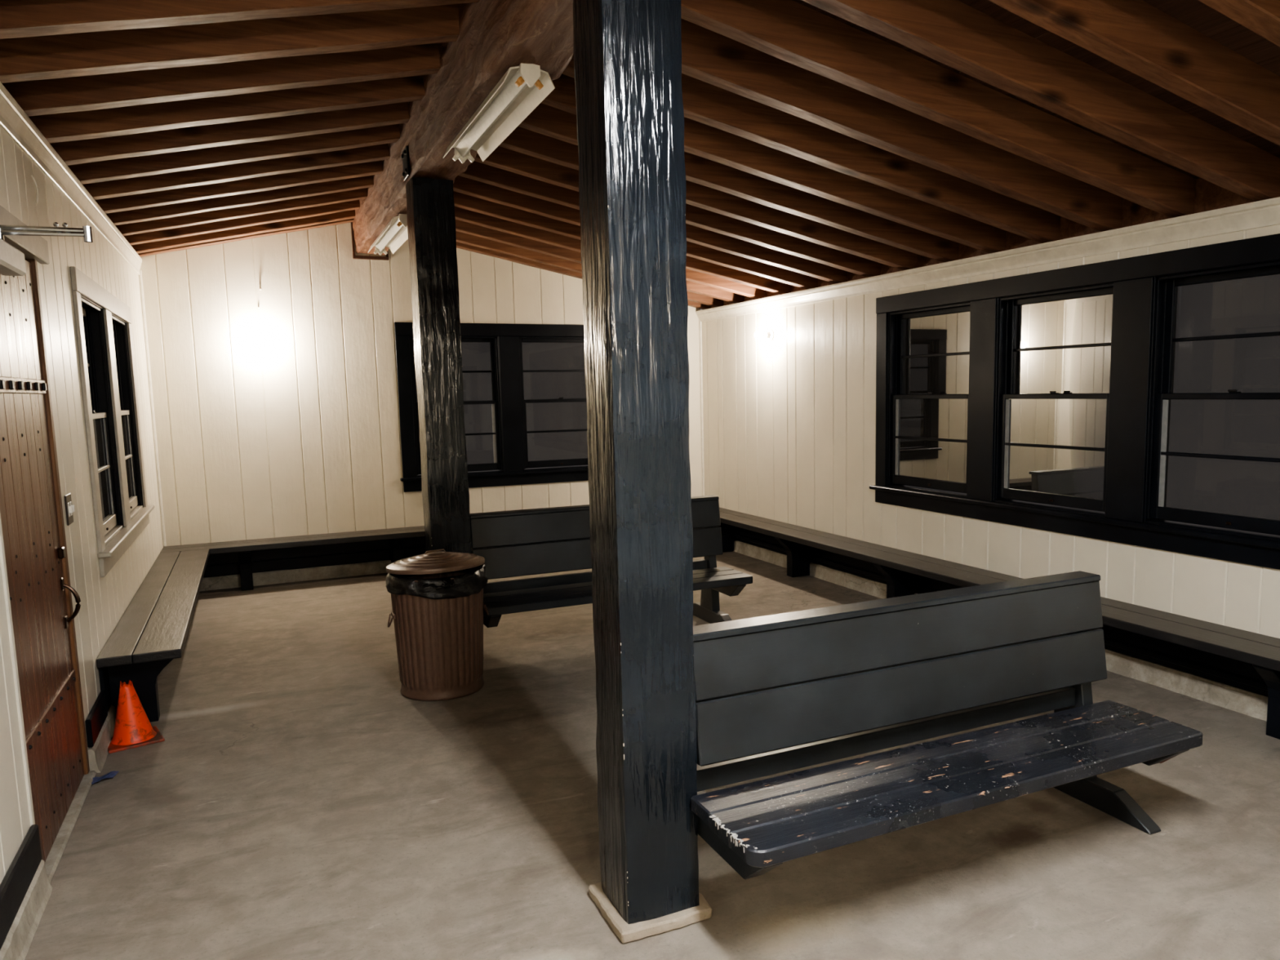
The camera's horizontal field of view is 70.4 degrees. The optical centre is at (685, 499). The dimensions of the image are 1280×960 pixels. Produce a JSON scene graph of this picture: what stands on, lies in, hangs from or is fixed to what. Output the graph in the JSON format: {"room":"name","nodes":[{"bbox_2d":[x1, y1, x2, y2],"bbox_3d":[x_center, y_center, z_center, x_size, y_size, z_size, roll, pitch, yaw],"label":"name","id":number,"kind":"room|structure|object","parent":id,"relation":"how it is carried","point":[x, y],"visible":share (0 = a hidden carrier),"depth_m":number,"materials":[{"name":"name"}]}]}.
{"room":"waiting room","nodes":[
{"label":"waiting room","id":0,"kind":"room"},
{"bbox_2d":[0,124,163,884],"bbox_3d":[-2.170,-0.066,2.815,0.022,2.733,10.130,-4,8,-25],"label":"wall","id":1,"kind":"structure","parent":0,"point":[104,600],"depth_m":4.10,"materials":[{"name":"beige paint"}]},
{"bbox_2d":[31,174,39,203],"bbox_3d":[-2.659,-1.271,3.708,0.023,0.105,0.052,-4,8,-25],"label":"cable loop","id":2,"kind":"object","parent":1,"relation":"attached to","point":[32,175],"visible":1,"depth_m":3.69,"materials":[{"name":"beige paint"}]},
{"bbox_2d":[0,205,96,884],"bbox_3d":[-2.282,0.108,3.353,0.387,2.262,1.245,-4,8,-25],"label":"door","id":3,"kind":"structure","parent":1,"relation":"in","point":[41,615],"depth_m":3.31,"materials":[{"name":"brown wood"}]},
{"bbox_2d":[0,666,111,949],"bbox_3d":[-2.128,1.061,2.962,0.022,0.244,10.130,-4,8,-25],"label":"baseboard","id":4,"kind":"structure","parent":1,"relation":"attached to","point":[16,882],"depth_m":2.81,"materials":[{"name":"black paint"}]},
{"bbox_2d":[64,493,75,525],"bbox_3d":[-2.649,0.040,3.902,0.020,0.130,0.120,-4,8,-25],"label":"light switch","id":5,"kind":"object","parent":1,"relation":"attached to","point":[69,508],"visible":1,"depth_m":3.88,"materials":[{"name":"beige plastic"}]},
{"bbox_2d":[0,81,142,275],"bbox_3d":[-2.171,-1.342,2.671,0.031,0.125,10.130,-4,8,-25],"label":"trim","id":6,"kind":"structure","parent":1,"relation":"attached to","point":[13,118],"depth_m":4.13,"materials":[{"name":"beige paint"}]},
{"bbox_2d":[69,266,154,577],"bbox_3d":[-3.462,-0.474,5.405,0.218,1.522,2.240,-4,8,-25],"label":"window","id":7,"kind":"structure","parent":1,"relation":"in","point":[103,322],"depth_m":5.28,"materials":[{"name":"beige paint"}]},
{"bbox_2d":[139,222,702,546],"bbox_3d":[-2.090,-0.975,8.407,4.990,3.183,0.022,-4,8,-25],"label":"wall","id":8,"kind":"structure","parent":0,"point":[297,434],"depth_m":7.80,"materials":[{"name":"beige paint"}]},
{"bbox_2d":[138,270,166,546],"bbox_3d":[-4.326,-0.722,7.345,0.026,2.223,0.026,-1,7,-3],"label":"trim","id":9,"kind":"structure","parent":8,"relation":"attached to","point":[140,280],"depth_m":7.33,"materials":[{"name":"beige paint"}]},
{"bbox_2d":[351,222,388,260],"bbox_3d":[-2.759,-2.262,7.910,0.297,0.317,0.035,-4,8,-25],"label":"trim","id":10,"kind":"structure","parent":8,"relation":"attached to","point":[360,257],"depth_m":7.88,"materials":[{"name":"brown wood"}]},
{"bbox_2d":[203,528,697,577],"bbox_3d":[-2.053,0.379,8.549,4.958,0.244,0.028,-4,8,-25],"label":"baseboard","id":11,"kind":"structure","parent":8,"relation":"attached to","point":[323,555],"depth_m":7.97,"materials":[{"name":"black paint"}]},
{"bbox_2d":[394,322,588,492],"bbox_3d":[-1.683,-0.905,8.654,2.105,1.522,0.218,-4,8,-25],"label":"window","id":12,"kind":"structure","parent":8,"relation":"in","point":[525,401],"depth_m":8.62,"materials":[{"name":"black paint"}]},
{"bbox_2d":[699,320,704,496],"bbox_3d":[0.168,-0.915,9.472,0.026,1.919,0.026,-1,7,-3],"label":"trim","id":13,"kind":"structure","parent":8,"relation":"attached to","point":[700,322],"depth_m":9.46,"materials":[{"name":"beige paint"}]},
{"bbox_2d":[24,551,1279,959],"bbox_3d":[0.120,1.177,4.051,5.590,0.120,10.730,-4,8,-25],"label":"floor","id":14,"kind":"structure","parent":0,"point":[293,803],"depth_m":3.25,"materials":[{"name":"concrete"}]},
{"bbox_2d":[0,704,115,959],"bbox_3d":[-2.114,1.233,2.989,0.047,0.111,10.130,-4,8,-25],"label":"kerb","id":15,"kind":"object","parent":14,"relation":"on","point":[16,944],"visible":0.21,"depth_m":2.83,"materials":[{"name":"concrete"}]},
{"bbox_2d":[91,770,119,784],"bbox_3d":[-2.477,1.179,3.850,0.056,0.013,0.153,4,9,35],"label":"scrap","id":16,"kind":"object","parent":14,"relation":"on","point":[112,774],"visible":1,"depth_m":3.85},
{"bbox_2d":[107,680,164,753],"bbox_3d":[-2.621,0.994,4.276,0.227,0.295,0.227,-7,9,-39],"label":"traffic cone","id":17,"kind":"object","parent":14,"relation":"on","point":[133,728],"visible":0.98,"depth_m":4.23,"materials":[{"name":"plastic"}]},
{"bbox_2d":[96,549,209,722],"bbox_3d":[-3.304,0.768,5.808,0.348,0.398,3.247,-4,8,-25],"label":"bench","id":18,"kind":"object","parent":14,"relation":"on","point":[152,632],"visible":0.99,"depth_m":4.82,"materials":[{"name":"paint"}]},
{"bbox_2d":[200,560,391,591],"bbox_3d":[-2.046,0.553,8.561,4.990,0.110,0.049,-4,8,-25],"label":"kerb","id":19,"kind":"object","parent":14,"relation":"on","point":[213,583],"visible":0.26,"depth_m":7.93,"materials":[{"name":"concrete"}]},
{"bbox_2d":[160,525,537,591],"bbox_3d":[-1.983,0.426,8.407,4.986,0.398,0.348,-4,8,-25],"label":"bench","id":20,"kind":"object","parent":14,"relation":"on","point":[397,536],"visible":0.37,"depth_m":7.67,"materials":[{"name":"paint"}]},
{"bbox_2d":[385,548,488,701],"bbox_3d":[-1.343,0.651,4.925,0.536,0.768,0.541,-4,8,-25],"label":"trash can","id":21,"kind":"object","parent":14,"relation":"on","point":[437,597],"visible":1,"depth_m":4.75,"materials":[{"name":"brown paint"}]},
{"bbox_2d":[405,177,471,553],"bbox_3d":[-1.459,-0.436,5.410,0.303,2.813,0.306,-4,8,-25],"label":"timber post","id":22,"kind":"object","parent":14,"relation":"on","point":[430,206],"visible":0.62,"depth_m":5.26,"materials":[{"name":"black paint"}]},
{"bbox_2d":[469,495,752,627],"bbox_3d":[-0.518,0.474,5.813,1.745,0.874,0.774,-4,8,-25],"label":"slatted bench","id":23,"kind":"object","parent":14,"relation":"on","point":[521,526],"visible":0.59,"depth_m":5.65,"materials":[{"name":"black paint"}]},
{"bbox_2d":[573,0,711,943],"bbox_3d":[-0.140,-0.126,2.659,0.307,2.813,0.308,-4,8,-25],"label":"timber post","id":24,"kind":"object","parent":14,"relation":"on","point":[628,53],"visible":1,"depth_m":2.56,"materials":[{"name":"black paint"}]},
{"bbox_2d":[691,570,1203,879],"bbox_3d":[0.809,0.782,3.073,1.784,0.874,0.774,-4,8,-25],"label":"slatted bench","id":25,"kind":"object","parent":14,"relation":"on","point":[777,693],"visible":0.98,"depth_m":2.95,"materials":[{"name":"black paint"}]},
{"bbox_2d":[713,507,1279,739],"bbox_3d":[2.178,0.752,5.069,0.348,0.398,9.277,-4,8,-25],"label":"bench","id":26,"kind":"object","parent":14,"relation":"on","point":[900,568],"visible":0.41,"depth_m":5.68,"materials":[{"name":"paint"}]},
{"bbox_2d":[733,539,1267,720],"bbox_3d":[2.349,0.891,5.084,0.049,0.111,10.130,-4,8,-25],"label":"kerb","id":27,"kind":"object","parent":14,"relation":"on","point":[1251,704],"visible":0.53,"depth_m":4.82,"materials":[{"name":"concrete"}]},
{"bbox_2d":[702,224,1279,638],"bbox_3d":[2.359,-0.247,4.961,0.022,2.400,10.130,-4,8,-25],"label":"wall","id":28,"kind":"structure","parent":0,"point":[789,420],"depth_m":7.14,"materials":[{"name":"beige paint"}]},
{"bbox_2d":[754,328,773,341],"bbox_3d":[0.689,-1.473,8.097,0.165,0.108,0.108,-4,8,-25],"label":"wall lamp","id":29,"kind":"object","parent":28,"relation":"attached to","point":[769,335],"visible":1,"depth_m":8.09,"materials":[{"name":"white ceramic"}]},
{"bbox_2d":[711,177,1253,307],"bbox_3d":[2.401,-1.534,4.836,0.030,0.224,10.130,-4,8,-25],"label":"rafter blocking","id":30,"kind":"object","parent":28,"relation":"attached to","point":[1209,196],"depth_m":4.89,"materials":[{"name":"brown wood"}]},
{"bbox_2d":[702,526,1267,696],"bbox_3d":[2.240,0.693,5.288,0.046,0.244,9.630,-4,8,-25],"label":"baseboard","id":31,"kind":"structure","parent":28,"relation":"attached to","point":[1222,669],"depth_m":4.87,"materials":[{"name":"black paint"}]},
{"bbox_2d":[695,196,1279,321],"bbox_3d":[2.299,-1.379,4.805,0.062,0.109,10.130,-4,8,-25],"label":"trim","id":32,"kind":"structure","parent":28,"relation":"attached to","point":[1263,213],"depth_m":5.25,"materials":[{"name":"beige paint"}]},
{"bbox_2d":[869,233,1279,569],"bbox_3d":[2.190,-0.579,5.361,0.218,1.522,3.330,-4,8,-25],"label":"window","id":33,"kind":"structure","parent":28,"relation":"in","point":[1134,401],"depth_m":5.07,"materials":[{"name":"black paint"}]},
{"bbox_2d":[792,0,1279,178],"bbox_3d":[0.061,-1.795,3.688,5.587,0.782,10.730,-4,8,-25],"label":"ceiling","id":34,"kind":"structure","parent":0,"point":[1195,14],"depth_m":3.42,"materials":[{"name":"brown wood"}]},
{"bbox_2d":[1,43,440,116],"bbox_3d":[-1.926,-1.833,3.854,1.744,0.577,0.094,-4,8,-25],"label":"rafter","id":35,"kind":"object","parent":34,"relation":"attached to","point":[116,90],"visible":0.7,"depth_m":3.80,"materials":[{"name":"brown wood"}]},
{"bbox_2d":[28,75,425,142],"bbox_3d":[-2.108,-1.876,4.235,1.744,0.576,0.094,-4,8,-25],"label":"rafter","id":36,"kind":"object","parent":34,"relation":"attached to","point":[135,119],"visible":0.66,"depth_m":4.19,"materials":[{"name":"brown wood"}]},
{"bbox_2d":[0,4,459,83],"bbox_3d":[-1.744,-1.790,3.475,1.744,0.577,0.094,-4,8,-25],"label":"rafter","id":37,"kind":"object","parent":34,"relation":"attached to","point":[112,51],"visible":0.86,"depth_m":3.43,"materials":[{"name":"brown wood"}]},
{"bbox_2d":[49,102,409,165],"bbox_3d":[-2.290,-1.918,4.615,1.744,0.577,0.094,-4,8,-25],"label":"rafter","id":38,"kind":"object","parent":34,"relation":"attached to","point":[91,150],"visible":0.62,"depth_m":4.57,"materials":[{"name":"brown wood"}]},
{"bbox_2d":[67,124,399,184],"bbox_3d":[-2.472,-1.961,4.995,1.744,0.577,0.094,-4,8,-25],"label":"rafter","id":39,"kind":"object","parent":34,"relation":"attached to","point":[168,162],"visible":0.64,"depth_m":4.95,"materials":[{"name":"brown wood"}]},
{"bbox_2d":[82,143,390,199],"bbox_3d":[-2.654,-2.003,5.375,1.744,0.578,0.093,-4,8,-25],"label":"rafter","id":40,"kind":"object","parent":34,"relation":"attached to","point":[220,174],"visible":0.57,"depth_m":5.34,"materials":[{"name":"brown wood"}]},
{"bbox_2d":[94,160,382,213],"bbox_3d":[-2.836,-2.046,5.756,1.744,0.578,0.094,-4,8,-25],"label":"rafter","id":41,"kind":"object","parent":34,"relation":"attached to","point":[135,202],"visible":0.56,"depth_m":5.72,"materials":[{"name":"brown wood"}]},
{"bbox_2d":[0,0,479,39],"bbox_3d":[-1.563,-1.747,3.094,1.744,0.576,0.094,-4,8,-25],"label":"rafter","id":42,"kind":"object","parent":34,"relation":"attached to","point":[18,18],"visible":1,"depth_m":2.98,"materials":[{"name":"brown wood"}]},
{"bbox_2d":[106,174,373,225],"bbox_3d":[-3.017,-2.089,6.136,1.744,0.577,0.095,-4,8,-25],"label":"rafter","id":43,"kind":"object","parent":34,"relation":"attached to","point":[164,211],"visible":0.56,"depth_m":6.10,"materials":[{"name":"brown wood"}]},
{"bbox_2d":[115,187,368,235],"bbox_3d":[-3.199,-2.131,6.516,1.744,0.578,0.094,-4,8,-25],"label":"rafter","id":44,"kind":"object","parent":34,"relation":"attached to","point":[180,221],"visible":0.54,"depth_m":6.49,"materials":[{"name":"brown wood"}]},
{"bbox_2d":[124,200,359,244],"bbox_3d":[-3.381,-2.175,6.896,1.744,0.577,0.094,-4,8,-25],"label":"rafter","id":45,"kind":"object","parent":34,"relation":"attached to","point":[166,234],"visible":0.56,"depth_m":6.87,"materials":[{"name":"brown wood"}]},
{"bbox_2d":[130,209,355,253],"bbox_3d":[-3.563,-2.217,7.276,1.744,0.577,0.094,-4,8,-25],"label":"rafter","id":46,"kind":"object","parent":34,"relation":"attached to","point":[298,223],"visible":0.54,"depth_m":7.25,"materials":[{"name":"brown wood"}]},
{"bbox_2d":[137,218,353,257],"bbox_3d":[-3.642,-2.235,7.443,1.744,0.579,0.094,-4,8,-25],"label":"rafter","id":47,"kind":"object","parent":34,"relation":"attached to","point":[349,220],"visible":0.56,"depth_m":7.43,"materials":[{"name":"brown wood"}]},
{"bbox_2d":[352,0,573,255],"bbox_3d":[-0.596,-1.850,3.367,0.316,0.503,10.130,-4,8,-25],"label":"ridge beam","id":48,"kind":"structure","parent":34,"relation":"attached to","point":[495,37],"depth_m":3.91,"materials":[{"name":"brown wood"}]},
{"bbox_2d":[368,213,408,255],"bbox_3d":[-2.173,-1.943,6.686,0.196,0.086,1.340,-4,8,-25],"label":"strip light","id":49,"kind":"object","parent":48,"relation":"hanging from","point":[395,233],"visible":0.81,"depth_m":6.70,"materials":[{"name":"white metal"}]},
{"bbox_2d":[443,62,555,163],"bbox_3d":[-0.833,-1.628,3.886,0.196,0.086,1.220,-4,8,-25],"label":"strip light","id":50,"kind":"object","parent":48,"relation":"hanging from","point":[522,87],"visible":1,"depth_m":3.77,"materials":[{"name":"white metal"}]},
{"bbox_2d":[456,241,711,309],"bbox_3d":[-1.182,-2.250,8.617,3.195,0.831,0.095,-4,8,-25],"label":"rafter","id":51,"kind":"object","parent":34,"relation":"attached to","point":[459,245],"visible":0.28,"depth_m":8.44,"materials":[{"name":"brown wood"}]},
{"bbox_2d":[455,231,723,306],"bbox_3d":[-1.069,-2.223,8.380,3.195,0.830,0.094,-4,8,-25],"label":"rafter","id":52,"kind":"object","parent":34,"relation":"attached to","point":[462,237],"visible":0.22,"depth_m":8.19,"materials":[{"name":"brown wood"}]},
{"bbox_2d":[455,219,743,303],"bbox_3d":[-0.888,-2.180,8.002,3.195,0.831,0.093,-4,8,-25],"label":"rafter","id":53,"kind":"object","parent":34,"relation":"attached to","point":[464,227],"visible":0.3,"depth_m":7.80,"materials":[{"name":"brown wood"}]},
{"bbox_2d":[454,206,766,298],"bbox_3d":[-0.708,-2.138,7.625,3.195,0.831,0.095,-4,8,-25],"label":"rafter","id":54,"kind":"object","parent":34,"relation":"attached to","point":[460,214],"visible":0.35,"depth_m":7.40,"materials":[{"name":"brown wood"}]},
{"bbox_2d":[453,191,791,294],"bbox_3d":[-0.528,-2.096,7.249,3.195,0.830,0.094,-4,8,-25],"label":"rafter","id":55,"kind":"object","parent":34,"relation":"attached to","point":[463,201],"visible":0.4,"depth_m":7.00,"materials":[{"name":"brown wood"}]},
{"bbox_2d":[453,175,817,289],"bbox_3d":[-0.347,-2.053,6.872,3.195,0.831,0.094,-4,8,-25],"label":"rafter","id":56,"kind":"object","parent":34,"relation":"attached to","point":[461,184],"visible":0.39,"depth_m":6.60,"materials":[{"name":"brown wood"}]},
{"bbox_2d":[457,160,847,283],"bbox_3d":[-0.167,-2.011,6.495,3.195,0.831,0.094,-4,8,-25],"label":"rafter","id":57,"kind":"object","parent":34,"relation":"attached to","point":[478,171],"visible":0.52,"depth_m":6.60,"materials":[{"name":"brown wood"}]},
{"bbox_2d":[474,146,880,277],"bbox_3d":[0.013,-1.968,6.118,3.195,0.831,0.094,-4,8,-25],"label":"rafter","id":58,"kind":"object","parent":34,"relation":"attached to","point":[501,157],"visible":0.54,"depth_m":6.22,"materials":[{"name":"brown wood"}]},
{"bbox_2d":[498,126,917,270],"bbox_3d":[0.194,-1.926,5.741,3.195,0.830,0.094,-4,8,-25],"label":"rafter","id":59,"kind":"object","parent":34,"relation":"attached to","point":[522,140],"visible":0.49,"depth_m":5.83,"materials":[{"name":"brown wood"}]},
{"bbox_2d":[517,102,959,262],"bbox_3d":[0.374,-1.884,5.364,3.195,0.830,0.095,-4,8,-25],"label":"rafter","id":60,"kind":"object","parent":34,"relation":"attached to","point":[546,120],"visible":0.51,"depth_m":5.45,"materials":[{"name":"brown wood"}]},
{"bbox_2d":[541,73,1006,253],"bbox_3d":[0.554,-1.841,4.987,3.195,0.830,0.094,-4,8,-25],"label":"rafter","id":61,"kind":"object","parent":34,"relation":"attached to","point":[700,140],"visible":0.49,"depth_m":5.05,"materials":[{"name":"brown wood"}]},
{"bbox_2d":[562,53,1060,243],"bbox_3d":[0.734,-1.798,4.610,3.195,0.831,0.094,-4,8,-25],"label":"rafter","id":62,"kind":"object","parent":34,"relation":"attached to","point":[704,103],"visible":0.64,"depth_m":4.64,"materials":[{"name":"brown wood"}]},
{"bbox_2d":[680,17,1122,231],"bbox_3d":[0.915,-1.756,4.233,3.195,0.832,0.094,-4,8,-25],"label":"rafter","id":63,"kind":"object","parent":34,"relation":"attached to","point":[708,56],"visible":0.77,"depth_m":4.20,"materials":[{"name":"brown wood"}]},
{"bbox_2d":[680,0,1195,217],"bbox_3d":[1.095,-1.713,3.856,3.195,0.832,0.094,-4,8,-25],"label":"rafter","id":64,"kind":"object","parent":34,"relation":"attached to","point":[789,31],"visible":0.97,"depth_m":3.80,"materials":[{"name":"brown wood"}]},
{"bbox_2d":[801,0,1279,201],"bbox_3d":[1.275,-1.672,3.479,3.195,0.830,0.094,-4,8,-25],"label":"rafter","id":65,"kind":"object","parent":34,"relation":"attached to","point":[953,33],"visible":0.99,"depth_m":3.54,"materials":[{"name":"brown wood"}]},
{"bbox_2d":[988,0,1279,146],"bbox_3d":[1.455,-1.629,3.102,3.195,0.830,0.095,-4,8,-25],"label":"rafter","id":66,"kind":"object","parent":34,"relation":"attached to","point":[1137,37],"visible":1,"depth_m":3.18,"materials":[{"name":"brown wood"}]},
{"bbox_2d":[1198,0,1279,46],"bbox_3d":[1.636,-1.587,2.725,3.195,0.830,0.094,-4,8,-25],"label":"rafter","id":67,"kind":"object","parent":34,"relation":"attached to","point":[1262,17],"visible":1,"depth_m":2.77,"materials":[{"name":"brown wood"}]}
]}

